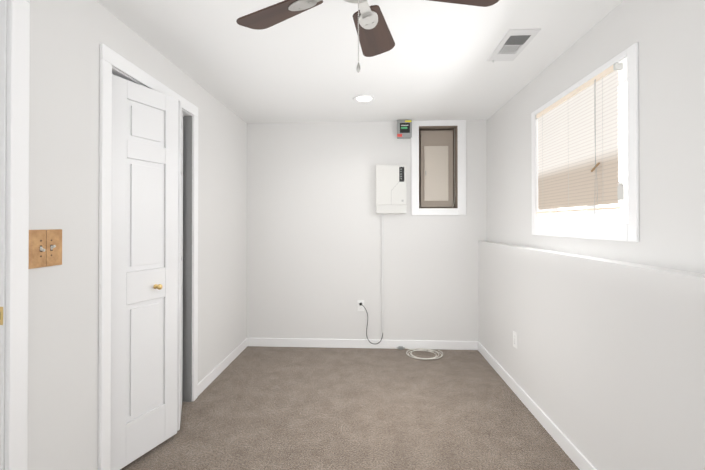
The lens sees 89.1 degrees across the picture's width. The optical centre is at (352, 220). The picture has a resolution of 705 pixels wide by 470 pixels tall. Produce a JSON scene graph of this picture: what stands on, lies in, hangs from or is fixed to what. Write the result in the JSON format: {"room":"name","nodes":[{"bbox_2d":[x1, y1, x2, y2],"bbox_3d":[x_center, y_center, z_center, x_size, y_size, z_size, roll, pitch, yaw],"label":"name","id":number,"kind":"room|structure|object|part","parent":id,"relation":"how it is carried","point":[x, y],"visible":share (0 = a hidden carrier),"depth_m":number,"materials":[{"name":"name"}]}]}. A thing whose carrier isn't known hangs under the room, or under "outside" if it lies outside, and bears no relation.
{"room":"empty bedroom","nodes":[
{"label":"empty bedroom","id":0,"kind":"room"},
{"bbox_2d":[27,0,246,469],"bbox_3d":[-1.293,0.128,1.239,0.140,2.330,5.030,0,0,3],"label":"wall","id":1,"kind":"structure","parent":0,"point":[67,37],"depth_m":1.59,"materials":[{"name":"white paint"}]},
{"bbox_2d":[28,229,61,268],"bbox_3d":[-1.202,0.107,1.410,0.026,0.146,0.146,0,0,3],"label":"switch plate","id":2,"kind":"object","parent":1,"relation":"attached to","point":[45,248],"visible":0.98,"depth_m":1.41,"materials":[{"name":"brown wood"}]},
{"bbox_2d":[0,0,197,469],"bbox_3d":[-1.272,0.206,1.498,0.158,2.175,2.301,0,0,3],"label":"door frame","id":3,"kind":"structure","parent":1,"relation":"attached to","point":[17,251],"depth_m":1.32,"materials":[{"name":"white wood"}]},
{"bbox_2d":[0,307,2,324],"bbox_3d":[-1.246,0.333,1.253,0.046,0.064,0.004,0,0,3],"label":"strike plate","id":4,"kind":"object","parent":3,"relation":"attached to","point":[1,315],"visible":1,"depth_m":1.25,"materials":[{"name":"gold metal"}]},
{"bbox_2d":[110,74,177,469],"bbox_3d":[-1.127,0.269,1.970,0.078,2.012,0.402,0,0,23],"label":"closet door leaf","id":5,"kind":"structure","parent":1,"relation":"in","point":[144,246],"depth_m":1.95,"materials":[{"name":"white wood"}]},
{"bbox_2d":[177,101,182,430],"bbox_3d":[-1.147,0.271,2.364,0.034,2.012,0.402,0,0,-23],"label":"closet door leaf","id":6,"kind":"structure","parent":1,"relation":"in","point":[180,274],"depth_m":2.19,"materials":[{"name":"white wood"}]},
{"bbox_2d":[198,338,249,395],"bbox_3d":[-1.125,1.260,3.181,0.013,0.088,1.080,0,0,3],"label":"baseboard","id":7,"kind":"structure","parent":1,"relation":"attached to","point":[208,379],"depth_m":3.07,"materials":[{"name":"white wood"}]},
{"bbox_2d":[120,346,579,469],"bbox_3d":[-0.237,1.342,1.207,3.700,0.100,5.480,0,0,3],"label":"floor","id":8,"kind":"structure","parent":0,"point":[280,408],"depth_m":2.35,"materials":[{"name":"carpet"}]},
{"bbox_2d":[405,348,442,358],"bbox_3d":[0.701,1.292,3.480,0.354,0.022,0.298,0,0,3],"label":"cable coil","id":9,"kind":"object","parent":8,"relation":"on","point":[422,349],"visible":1,"depth_m":3.51,"materials":[{"name":"white plastic"}]},
{"bbox_2d":[96,0,622,122],"bbox_3d":[-0.237,-1.098,1.221,3.700,0.120,5.480,0,0,3],"label":"ceiling","id":10,"kind":"structure","parent":0,"point":[433,64],"depth_m":2.22,"materials":[{"name":"white paint"}]},
{"bbox_2d":[353,95,374,101],"bbox_3d":[0.097,-1.022,2.997,0.180,0.010,0.180,0,0,3],"label":"recessed light","id":11,"kind":"object","parent":10,"relation":"in","point":[363,98],"visible":0.98,"depth_m":2.99,"materials":[{"name":"white plastic"}]},
{"bbox_2d":[236,0,498,72],"bbox_3d":[0.030,-0.737,1.130,0.936,0.602,0.946,0,0,3],"label":"ceiling fan","id":12,"kind":"object","parent":10,"relation":"hanging from","point":[375,37],"visible":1,"depth_m":1.31,"materials":[{"name":"brown wood"}]},
{"bbox_3d":[-0.262,-0.747,1.284,0.345,0.006,0.144,0,13,32],"label":"blade","id":13,"kind":"part","parent":12,"relation":"part of","materials":[{"name":"brown wood"}]},
{"bbox_3d":[0.008,-0.871,1.118,0.250,0.335,0.250,0,0,3],"label":"motor","id":14,"kind":"part","parent":12,"relation":"part of","materials":[{"name":"silver metal"}]},
{"bbox_3d":[0.018,-0.586,1.056,0.012,0.299,0.012,0,0,3],"label":"chain","id":15,"kind":"part","parent":12,"relation":"part of","materials":[{"name":"silver metal"}]},
{"bbox_3d":[0.084,-0.746,1.426,0.144,0.006,0.345,-13,-3,13],"label":"blade","id":16,"kind":"part","parent":12,"relation":"part of","materials":[{"name":"brown wood"}]},
{"bbox_3d":[0.325,-0.748,1.141,0.345,0.006,0.144,0,-13,-4],"label":"blade","id":17,"kind":"part","parent":12,"relation":"part of","materials":[{"name":"brown wood"}]},
{"bbox_2d":[487,28,540,62],"bbox_3d":[0.939,-1.021,2.111,0.165,0.023,0.370,0,0,3],"label":"ceiling vent","id":18,"kind":"object","parent":10,"relation":"in","point":[513,44],"visible":1,"depth_m":2.08,"materials":[{"name":"white metal"}]},
{"bbox_2d":[247,120,486,340],"bbox_3d":[-0.115,0.142,3.811,3.700,2.330,0.220,0,0,3],"label":"wall","id":19,"kind":"structure","parent":0,"point":[314,245],"depth_m":3.70,"materials":[{"name":"white paint"}]},
{"bbox_2d":[357,300,363,310],"bbox_3d":[0.086,0.872,3.684,0.070,0.115,0.007,0,0,3],"label":"electrical outlet","id":20,"kind":"object","parent":19,"relation":"attached to","point":[360,307],"visible":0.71,"depth_m":3.68,"materials":[{"name":"white plastic"}]},
{"bbox_2d":[250,338,477,349],"bbox_3d":[0.079,1.263,3.677,2.370,0.088,0.017,0,0,3],"label":"baseboard","id":21,"kind":"structure","parent":19,"relation":"attached to","point":[262,342],"depth_m":3.67,"materials":[{"name":"white wood"}]},
{"bbox_2d":[376,165,406,332],"bbox_3d":[0.390,0.293,3.623,0.302,1.697,0.107,0,0,3],"label":"control unit","id":22,"kind":"object","parent":19,"relation":"attached to","point":[391,189],"visible":1,"depth_m":3.58,"materials":[{"name":"white plastic"}]},
{"bbox_2d":[397,120,411,138],"bbox_3d":[0.523,-0.925,3.635,0.148,0.173,0.084,0,0,3],"label":"junction box","id":23,"kind":"object","parent":19,"relation":"attached to","point":[404,129],"visible":0.98,"depth_m":3.59,"materials":[{"name":"grey metal"}]},
{"bbox_2d":[419,126,457,207],"bbox_3d":[0.877,-0.548,3.727,0.396,0.846,0.138,0,0,3],"label":"breaker panel","id":24,"kind":"object","parent":19,"relation":"attached to","point":[438,184],"visible":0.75,"depth_m":3.72,"materials":[{"name":"brown"}]},
{"bbox_2d":[452,129,454,207],"bbox_3d":[1.040,-0.544,3.690,0.032,0.819,0.023,0,0,3],"label":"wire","id":25,"kind":"object","parent":24,"relation":"in","point":[454,158],"visible":0.98,"depth_m":3.69,"materials":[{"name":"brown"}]},
{"bbox_2d":[411,120,465,214],"bbox_3d":[0.878,-0.541,3.650,0.552,0.965,0.016,0,0,3],"label":"panel frame","id":26,"kind":"object","parent":19,"relation":"attached to","point":[461,143],"depth_m":3.64,"materials":[{"name":"white wood"}]},
{"bbox_2d":[478,0,704,469],"bbox_3d":[1.384,0.127,1.112,0.451,2.330,5.030,0,0,3],"label":"wall","id":27,"kind":"structure","parent":0,"point":[603,364],"depth_m":1.60,"materials":[{"name":"white paint"}]},
{"bbox_2d":[513,331,516,348],"bbox_3d":[1.231,0.901,2.712,0.007,0.115,0.070,0,0,3],"label":"electrical outlet","id":28,"kind":"object","parent":27,"relation":"attached to","point":[515,339],"visible":1,"depth_m":2.70,"materials":[{"name":"white plastic"}]},
{"bbox_2d":[478,341,596,469],"bbox_3d":[1.153,1.248,1.117,0.013,0.088,5.030,0,0,3],"label":"baseboard","id":29,"kind":"structure","parent":27,"relation":"attached to","point":[577,457],"depth_m":2.26,"materials":[{"name":"white wood"}]},
{"bbox_2d":[531,42,638,241],"bbox_3d":[1.351,-0.346,2.094,0.142,0.887,1.029,0,0,3],"label":"window","id":30,"kind":"structure","parent":27,"relation":"in","point":[629,232],"depth_m":1.85,"materials":[{"name":"white"}]},
{"bbox_2d":[535,63,622,213],"bbox_3d":[1.298,-0.405,2.131,0.034,0.701,0.838,0,0,3],"label":"window blind","id":31,"kind":"object","parent":30,"relation":"attached to","point":[566,150],"visible":0.98,"depth_m":2.02,"materials":[{"name":"beige plastic"}]},
{"bbox_2d":[594,79,595,214],"bbox_3d":[1.264,-0.378,1.867,0.004,0.718,0.015,0,0,3],"label":"blind cord","id":32,"kind":"object","parent":31,"relation":"hanging from","point":[595,135],"visible":0.98,"depth_m":1.86,"materials":[{"name":"white fabric"}]},
{"bbox_2d":[594,80,597,199],"bbox_3d":[1.263,-0.395,1.859,0.004,0.683,0.025,0,0,8],"label":"blind cord","id":33,"kind":"object","parent":31,"relation":"hanging from","point":[594,124],"visible":0.98,"depth_m":1.87,"materials":[{"name":"white fabric"}]},
{"bbox_2d":[617,183,623,199],"bbox_3d":[1.260,-0.138,1.682,0.006,0.082,0.043,0,0,3],"label":"tag","id":34,"kind":"object","parent":31,"relation":"attached to","point":[620,191],"visible":0.98,"depth_m":1.68,"materials":[{"name":"white plastic"}]},
{"bbox_3d":[0.085,0.851,3.666,0.026,0.024,0.028,0,0,3],"label":"plug","id":35,"kind":"object","parent":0,"visible":0},
{"bbox_2d":[361,304,382,343],"bbox_3d":[0.200,1.053,3.651,0.227,0.409,0.042,0,0,3],"label":"power cord","id":36,"kind":"object","parent":35,"relation":"attached to","point":[366,328],"visible":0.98,"depth_m":3.65,"materials":[{"name":"black plastic"}]}
]}

